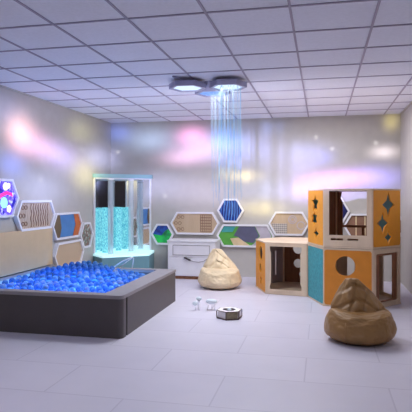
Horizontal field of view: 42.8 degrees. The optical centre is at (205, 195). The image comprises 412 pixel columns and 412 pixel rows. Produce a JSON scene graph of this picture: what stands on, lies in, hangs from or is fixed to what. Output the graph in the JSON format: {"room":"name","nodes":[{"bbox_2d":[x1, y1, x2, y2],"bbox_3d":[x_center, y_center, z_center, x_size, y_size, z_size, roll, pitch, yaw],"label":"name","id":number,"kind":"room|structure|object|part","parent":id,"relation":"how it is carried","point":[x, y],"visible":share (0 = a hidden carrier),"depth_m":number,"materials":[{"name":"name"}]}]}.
{"room":"sensory room","nodes":[
{"label":"sensory room","id":0,"kind":"room"},
{"bbox_2d":[0,87,110,283],"bbox_3d":[-2.929,0.032,4.420,0.120,2.716,10.568,0,0,12],"label":"wall","id":1,"kind":"structure","parent":0,"point":[49,151],"depth_m":7.49,"materials":[{"name":"paint"}]},
{"bbox_2d":[0,178,18,217],"bbox_3d":[-2.418,0.025,6.310,0.058,0.464,0.536,0,0,12],"label":"light panel","id":2,"kind":"object","parent":1,"relation":"attached to","point":[9,197],"visible":1,"depth_m":6.35,"materials":[{"name":"plastic"}]},
{"bbox_2d":[0,182,15,212],"bbox_3d":[-2.407,0.020,6.313,0.006,0.365,0.410,0,0,12],"label":"picture","id":3,"kind":"object","parent":2,"relation":"attached to","point":[7,189],"depth_m":6.35},
{"bbox_2d":[0,228,52,276],"bbox_3d":[-2.386,0.698,6.467,0.052,0.520,1.900,0,0,12],"label":"pad","id":4,"kind":"object","parent":1,"relation":"attached to","point":[20,251],"visible":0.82,"depth_m":6.68,"materials":[{"name":"beige fabric"}]},
{"bbox_2d":[13,200,55,231],"bbox_3d":[-2.268,0.253,6.989,0.058,0.393,0.970,0,0,12],"label":"panel","id":5,"kind":"object","parent":1,"relation":"attached to","point":[29,215],"visible":1,"depth_m":6.93,"materials":[{"name":"brown wood"}]},
{"bbox_2d":[52,212,82,239],"bbox_3d":[-2.079,0.440,7.848,0.058,0.390,0.940,0,0,12],"label":"panel","id":6,"kind":"object","parent":1,"relation":"attached to","point":[66,225],"visible":0.92,"depth_m":7.82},
{"bbox_2d":[53,239,83,265],"bbox_3d":[-2.067,0.865,7.902,0.058,0.372,0.950,0,0,12],"label":"wood panel","id":7,"kind":"object","parent":1,"relation":"attached to","point":[67,252],"visible":0.79,"depth_m":7.86,"materials":[{"name":"beige wood"}]},
{"bbox_2d":[78,222,93,247],"bbox_3d":[-1.940,0.630,8.473,0.058,0.407,0.470,0,0,12],"label":"panel","id":8,"kind":"object","parent":1,"relation":"attached to","point":[86,235],"visible":0.82,"depth_m":8.48,"materials":[{"name":"tile"}]},
{"bbox_2d":[0,0,411,122],"bbox_3d":[-0.432,-1.323,3.868,4.994,0.009,10.568,0,0,12],"label":"ceiling grid","id":9,"kind":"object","parent":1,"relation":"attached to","point":[289,5],"depth_m":5.18,"materials":[{"name":"metal"}]},
{"bbox_2d":[0,85,411,123],"bbox_3d":[-0.432,-1.317,3.868,4.994,0.017,10.568,0,0,12],"label":"trim","id":10,"kind":"structure","parent":1,"relation":"attached to","point":[410,103],"depth_m":8.71,"materials":[{"name":"paint"}]},
{"bbox_2d":[0,0,411,122],"bbox_3d":[-0.432,-1.386,3.868,5.234,0.120,10.808,0,0,12],"label":"ceiling","id":11,"kind":"structure","parent":0,"point":[390,12],"depth_m":4.85,"materials":[{"name":"tile"}]},
{"bbox_2d":[169,76,246,216],"bbox_3d":[0.021,-0.546,6.131,0.888,1.560,0.758,0,0,1],"label":"ceiling lamp","id":12,"kind":"object","parent":11,"relation":"hanging from","point":[220,88],"visible":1,"depth_m":5.94,"materials":[{"name":"grey"}]},
{"bbox_2d":[174,86,200,90],"bbox_3d":[-0.211,-1.244,5.997,0.359,0.012,0.325,0,0,12],"label":"diffuser","id":13,"kind":"object","parent":12,"relation":"attached to","point":[176,88],"depth_m":6.05,"materials":[{"name":"grey plastic"}]},
{"bbox_3d":[-0.211,-1.280,5.997,0.430,0.009,0.372,0,0,8],"label":"plate","id":14,"kind":"part","parent":12,"relation":"part of","materials":[{"name":"grey metal"}]},
{"bbox_2d":[200,91,222,95],"bbox_3d":[0.079,-1.244,6.312,0.359,0.012,0.325,0,0,12],"label":"diffuser","id":15,"kind":"object","parent":12,"relation":"attached to","point":[202,93],"depth_m":6.34,"materials":[{"name":"blue"}]},
{"bbox_2d":[214,85,239,89],"bbox_3d":[0.249,-1.244,5.946,0.359,0.012,0.325,0,0,12],"label":"diffuser","id":16,"kind":"object","parent":12,"relation":"attached to","point":[216,87],"depth_m":5.94,"materials":[{"name":"grey plastic"}]},
{"bbox_3d":[0.249,-1.280,5.946,0.372,0.009,0.430,0,0,38],"label":"plate","id":17,"kind":"part","parent":12,"relation":"part of","materials":[{"name":"grey metal"}]},
{"bbox_2d":[0,277,411,411],"bbox_3d":[-0.432,1.450,3.868,5.234,0.120,10.808,0,0,12],"label":"floor","id":18,"kind":"structure","parent":0,"point":[279,356],"depth_m":4.31,"materials":[{"name":"tile"}]},
{"bbox_2d":[0,265,175,338],"bbox_3d":[-1.512,1.180,6.223,1.861,0.420,1.912,0,0,12],"label":"pool","id":19,"kind":"object","parent":18,"relation":"on","point":[116,313],"visible":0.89,"depth_m":5.29,"materials":[{"name":"grey plastic"}]},
{"bbox_2d":[42,284,48,289],"bbox_3d":[-1.747,0.996,5.704,0.071,0.071,0.071,0,0,14],"label":"ball","id":20,"kind":"object","parent":19,"relation":"in","point":[44,287],"visible":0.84,"depth_m":5.68,"materials":[{"name":"blue plastic"}]},
{"bbox_2d":[16,260,146,279],"bbox_3d":[-1.593,0.967,6.900,1.643,0.236,0.670,0,0,-13],"label":"balls","id":21,"kind":"object","parent":19,"relation":"in","point":[84,266],"visible":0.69,"depth_m":6.74},
{"bbox_2d":[114,257,133,267],"bbox_3d":[-1.105,0.888,7.033,0.297,0.161,0.074,0,0,12],"label":"handle","id":22,"kind":"object","parent":19,"relation":"on","point":[130,258],"visible":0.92,"depth_m":7.00,"materials":[{"name":"white metal"}]},
{"bbox_2d":[93,174,153,268],"bbox_3d":[-1.395,0.507,8.959,0.910,1.765,1.034,0,0,12],"label":"tube","id":23,"kind":"object","parent":18,"relation":"on","point":[131,193],"visible":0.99,"depth_m":9.35,"materials":[{"name":"teal plastic"}]},
{"bbox_3d":[-1.877,0.340,8.824,0.026,1.259,0.033,0,0,12],"label":"edge post","id":24,"kind":"part","parent":23,"relation":"part of","materials":[{"name":"white laminate"}]},
{"bbox_2d":[95,179,110,252],"bbox_3d":[-1.803,0.340,9.194,0.012,1.259,0.718,0,0,12],"label":"mirror","id":25,"kind":"object","parent":23,"relation":"on","point":[102,187],"depth_m":9.07,"materials":[{"name":"white mirror"}]},
{"bbox_3d":[-1.427,-0.300,9.101,0.774,0.017,0.758,0,0,12],"label":"canopy trim","id":26,"kind":"part","parent":23,"relation":"part of","materials":[{"name":"white laminate"}]},
{"bbox_2d":[112,180,148,249],"bbox_3d":[-1.360,0.340,9.475,0.728,1.259,0.012,0,0,12],"label":"mirror","id":27,"kind":"object","parent":23,"relation":"on","point":[131,196],"depth_m":9.46,"materials":[{"name":"white mirror"}]},
{"bbox_3d":[-0.994,0.340,9.387,0.028,1.259,0.026,0,0,12],"label":"edge post","id":28,"kind":"part","parent":23,"relation":"part of","materials":[{"name":"white laminate"}]},
{"bbox_2d":[167,238,220,278],"bbox_3d":[-0.205,1.065,8.932,0.835,0.650,0.466,0,0,12],"label":"storage chest","id":29,"kind":"object","parent":18,"relation":"on","point":[187,256],"visible":0.63,"depth_m":8.76,"materials":[{"name":"white wood"}]},
{"bbox_3d":[-0.246,1.180,8.748,0.803,0.300,0.017,0,0,12],"label":"drawer","id":30,"kind":"part","parent":29,"relation":"part of","materials":[{"name":"white laminate"}]},
{"bbox_3d":[-0.246,0.898,8.748,0.803,0.247,0.017,0,0,12],"label":"drawer","id":31,"kind":"part","parent":29,"relation":"part of","materials":[{"name":"white laminate"}]},
{"bbox_3d":[-0.203,0.754,8.944,0.835,0.029,0.440,0,0,12],"label":"lid","id":32,"kind":"part","parent":29,"relation":"part of","materials":[{"name":"white laminate"}]},
{"bbox_2d":[192,296,201,310],"bbox_3d":[-0.110,1.312,6.410,0.098,0.161,0.135,0,0,12],"label":"toy","id":33,"kind":"object","parent":18,"relation":"on","point":[198,298],"visible":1,"depth_m":6.41,"materials":[{"name":"grey plastic"}]},
{"bbox_2d":[206,299,216,309],"bbox_3d":[0.067,1.321,6.396,0.136,0.139,0.099,0,0,12],"label":"toy","id":34,"kind":"object","parent":18,"relation":"on","point":[209,301],"visible":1,"depth_m":6.36,"materials":[{"name":"grey plastic"}]},
{"bbox_2d":[198,248,241,288],"bbox_3d":[0.208,1.096,7.963,0.631,0.588,0.628,0,0,-37],"label":"bean bag","id":35,"kind":"object","parent":18,"relation":"on","point":[218,271],"visible":1,"depth_m":7.80,"materials":[{"name":"beige leather"}]},
{"bbox_3d":[0.226,1.040,8.022,0.543,0.468,0.388,0,0,8],"label":"backrest","id":36,"kind":"part","parent":35,"relation":"part of","materials":[{"name":"beige leather"}]},
{"bbox_2d":[216,307,241,319],"bbox_3d":[0.267,1.336,6.004,0.280,0.107,0.310,0,0,12],"label":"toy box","id":37,"kind":"object","parent":18,"relation":"on","point":[224,313],"visible":1,"depth_m":5.92,"materials":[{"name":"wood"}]},
{"bbox_3d":[0.181,1.343,5.924,0.006,0.070,0.131,0,0,-43],"label":"panel","id":38,"kind":"part","parent":37,"relation":"part of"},
{"bbox_3d":[0.267,1.300,6.004,0.258,0.007,0.285,0,0,12],"label":"panel","id":39,"kind":"part","parent":37,"relation":"part of","materials":[{"name":"white plastic"}]},
{"bbox_3d":[0.293,1.343,5.890,0.131,0.070,0.006,0,0,-13],"label":"panel","id":40,"kind":"part","parent":37,"relation":"part of","materials":[{"name":"grey fabric"}]},
{"bbox_2d":[256,237,308,296],"bbox_3d":[1.319,1.022,7.832,1.189,0.731,1.135,0,0,12],"label":"module","id":41,"kind":"object","parent":18,"relation":"on","point":[287,280],"visible":0.81,"depth_m":7.81,"materials":[{"name":"brown wood"}]},
{"bbox_3d":[0.811,1.022,7.765,0.018,0.690,0.573,0,0,-8],"label":"star panel","id":42,"kind":"part","parent":41,"relation":"part of","materials":[{"name":"orange wood"}]},
{"bbox_3d":[0.860,1.022,7.479,0.031,0.692,0.031,0,0,35],"label":"corner post","id":43,"kind":"part","parent":41,"relation":"part of","materials":[{"name":"brown wood"}]},
{"bbox_3d":[1.007,1.022,8.238,0.573,0.690,0.018,0,0,-38],"label":"grey panel","id":44,"kind":"part","parent":41,"relation":"part of","materials":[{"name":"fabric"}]},
{"bbox_3d":[1.243,1.022,8.407,0.031,0.692,0.031,0,0,35],"label":"corner post","id":45,"kind":"part","parent":41,"relation":"part of","materials":[{"name":"brown wood"}]},
{"bbox_3d":[1.123,1.022,7.359,0.573,0.690,0.018,0,0,22],"label":"door frame","id":46,"kind":"part","parent":41,"relation":"part of","materials":[{"name":"brown wood"}]},
{"bbox_3d":[1.515,1.022,8.306,0.573,0.690,0.018,0,0,22],"label":"porthole panel","id":47,"kind":"part","parent":41,"relation":"part of","materials":[{"name":"brown wood"}]},
{"bbox_3d":[1.395,1.022,7.258,0.031,0.692,0.031,0,0,-10],"label":"corner post","id":48,"kind":"part","parent":41,"relation":"part of","materials":[{"name":"brown wood"}]},
{"bbox_2d":[308,244,400,306],"bbox_3d":[1.958,1.022,7.002,1.189,0.731,1.135,0,0,12],"label":"module","id":49,"kind":"object","parent":18,"relation":"on","point":[327,267],"visible":0.77,"depth_m":6.62,"materials":[{"name":"orange wood"}]},
{"bbox_3d":[1.450,1.022,6.934,0.018,0.690,0.573,0,0,-8],"label":"teal panel","id":50,"kind":"part","parent":49,"relation":"part of","materials":[{"name":"teal wood"}]},
{"bbox_3d":[1.498,1.022,6.648,0.031,0.692,0.031,0,0,35],"label":"corner post","id":51,"kind":"part","parent":49,"relation":"part of","materials":[{"name":"brown wood"}]},
{"bbox_3d":[1.762,1.022,6.528,0.567,0.690,0.117,0,0,12],"label":"porthole panel","id":52,"kind":"part","parent":49,"relation":"part of","materials":[{"name":"orange wood"}]},
{"bbox_2d":[308,189,400,248],"bbox_3d":[1.958,0.280,7.002,1.189,0.741,1.135,0,0,12],"label":"module","id":53,"kind":"object","parent":49,"relation":"on","point":[325,206],"visible":1,"depth_m":6.66,"materials":[{"name":"orange wood"}]},
{"bbox_3d":[1.561,0.280,7.342,0.359,0.700,0.018,0,0,-38],"label":"teal grey panel","id":54,"kind":"part","parent":53,"relation":"part of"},
{"bbox_3d":[1.450,0.280,6.934,0.213,0.700,0.545,0,0,12],"label":"star panel","id":55,"kind":"part","parent":53,"relation":"part of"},
{"bbox_3d":[1.498,0.280,6.648,0.031,0.702,0.031,0,0,35],"label":"corner post","id":56,"kind":"part","parent":53,"relation":"part of","materials":[{"name":"brown wood"}]},
{"bbox_3d":[1.790,0.280,7.518,0.209,0.700,0.018,0,0,-38],"label":"wavy panel","id":57,"kind":"part","parent":53,"relation":"part of","materials":[{"name":"brown wood"}]},
{"bbox_3d":[1.881,0.280,7.576,0.031,0.702,0.031,0,0,35],"label":"corner post","id":58,"kind":"part","parent":53,"relation":"part of","materials":[{"name":"brown wood"}]},
{"bbox_3d":[1.927,0.284,7.544,0.075,0.690,0.020,0,0,22],"label":"post","id":59,"kind":"part","parent":53,"relation":"part of","materials":[{"name":"brown wood"}]},
{"bbox_3d":[1.762,0.280,6.528,0.567,0.700,0.117,0,0,12],"label":"open frame","id":60,"kind":"part","parent":53,"relation":"part of","materials":[{"name":"brown wood"}]},
{"bbox_3d":[2.153,0.280,7.475,0.573,0.700,0.018,0,0,22],"label":"frame","id":61,"kind":"part","parent":53,"relation":"part of","materials":[{"name":"brown wood"}]},
{"bbox_3d":[2.034,0.280,6.427,0.031,0.702,0.031,0,0,35],"label":"corner post","id":62,"kind":"part","parent":53,"relation":"part of","materials":[{"name":"brown wood"}]},
{"bbox_3d":[2.465,0.280,7.069,0.018,0.700,0.573,0,0,-8],"label":"teal grey panel","id":63,"kind":"part","parent":53,"relation":"part of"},
{"bbox_3d":[2.269,0.280,6.596,0.382,0.700,0.450,0,0,12],"label":"star panel","id":64,"kind":"part","parent":53,"relation":"part of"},
{"bbox_3d":[2.153,1.022,7.475,0.573,0.690,0.018,0,0,22],"label":"slotted panel","id":65,"kind":"part","parent":49,"relation":"part of","materials":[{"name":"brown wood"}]},
{"bbox_3d":[2.034,1.022,6.427,0.031,0.692,0.031,0,0,35],"label":"corner post","id":66,"kind":"part","parent":49,"relation":"part of","materials":[{"name":"brown wood"}]},
{"bbox_3d":[2.465,1.022,7.069,0.018,0.690,0.573,0,0,-8],"label":"opening frame","id":67,"kind":"part","parent":49,"relation":"part of","materials":[{"name":"brown wood"}]},
{"bbox_3d":[2.269,1.022,6.596,0.382,0.690,0.450,0,0,12],"label":"opening frame","id":68,"kind":"part","parent":49,"relation":"part of","materials":[{"name":"brown wood"}]},
{"bbox_3d":[2.257,1.022,6.612,0.382,0.690,0.450,0,0,12],"label":"frame","id":69,"kind":"part","parent":49,"relation":"part of","materials":[{"name":"brown wood"}]},
{"bbox_2d":[324,278,396,344],"bbox_3d":[1.482,1.097,5.061,0.672,0.586,0.641,0,0,4],"label":"bean bag","id":70,"kind":"object","parent":18,"relation":"on","point":[356,316],"visible":1,"depth_m":4.91,"materials":[{"name":"brown leather"}]},
{"bbox_3d":[1.496,1.040,5.124,0.556,0.468,0.417,0,0,4],"label":"backrest","id":71,"kind":"part","parent":70,"relation":"part of","materials":[{"name":"brown leather"}]},
{"bbox_2d":[111,115,400,281],"bbox_3d":[0.721,0.032,9.087,5.234,2.716,0.120,0,0,12],"label":"wall","id":72,"kind":"structure","parent":0,"point":[282,159],"depth_m":9.00,"materials":[{"name":"paint"}]},
{"bbox_2d":[151,224,173,244],"bbox_3d":[-0.772,0.678,9.323,0.424,0.367,0.058,0,0,12],"label":"panel","id":73,"kind":"object","parent":72,"relation":"attached to","point":[161,233],"visible":0.96,"depth_m":9.31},
{"bbox_2d":[170,212,219,234],"bbox_3d":[-0.196,0.476,9.196,0.880,0.391,0.058,0,0,12],"label":"panel","id":74,"kind":"object","parent":72,"relation":"attached to","point":[198,223],"visible":1,"depth_m":9.18,"materials":[{"name":"brown wood"}]},
{"bbox_2d":[217,199,243,222],"bbox_3d":[0.424,0.251,9.059,0.472,0.409,0.058,0,0,12],"label":"panel","id":75,"kind":"object","parent":72,"relation":"attached to","point":[224,211],"visible":0.95,"depth_m":9.05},
{"bbox_2d":[216,224,273,246],"bbox_3d":[0.673,0.682,9.004,1.000,0.388,0.058,0,0,12],"label":"panel","id":76,"kind":"object","parent":72,"relation":"attached to","point":[231,235],"visible":0.86,"depth_m":9.00,"materials":[{"name":"green felt"},{"name":"blue felt"},{"name":"white laminate"}]},
{"bbox_2d":[268,212,307,235],"bbox_3d":[1.396,0.465,8.844,0.690,0.400,0.058,0,0,12],"label":"mesh panel","id":77,"kind":"object","parent":72,"relation":"attached to","point":[281,223],"visible":0.99,"depth_m":8.83,"materials":[{"name":"brown wood"}]},
{"bbox_2d":[341,197,349,221],"bbox_3d":[2.055,0.250,8.698,0.640,0.554,0.058,0,0,12],"label":"panel","id":78,"kind":"object","parent":72,"relation":"attached to","point":[346,210],"visible":0.24,"depth_m":8.63,"materials":[{"name":"white plastic"}]},
{"bbox_2d":[344,214,400,236],"bbox_3d":[2.744,0.490,8.546,0.990,0.400,0.058,0,0,12],"label":"panel","id":79,"kind":"object","parent":72,"relation":"attached to","point":[353,219],"visible":0.28,"depth_m":8.59,"materials":[{"name":"brown wood"}]},
{"bbox_2d":[401,104,411,293],"bbox_3d":[2.064,0.032,3.317,0.120,2.716,10.568,0,0,12],"label":"wall","id":80,"kind":"structure","parent":0,"point":[406,116],"depth_m":7.89,"materials":[{"name":"paint"}]}
]}

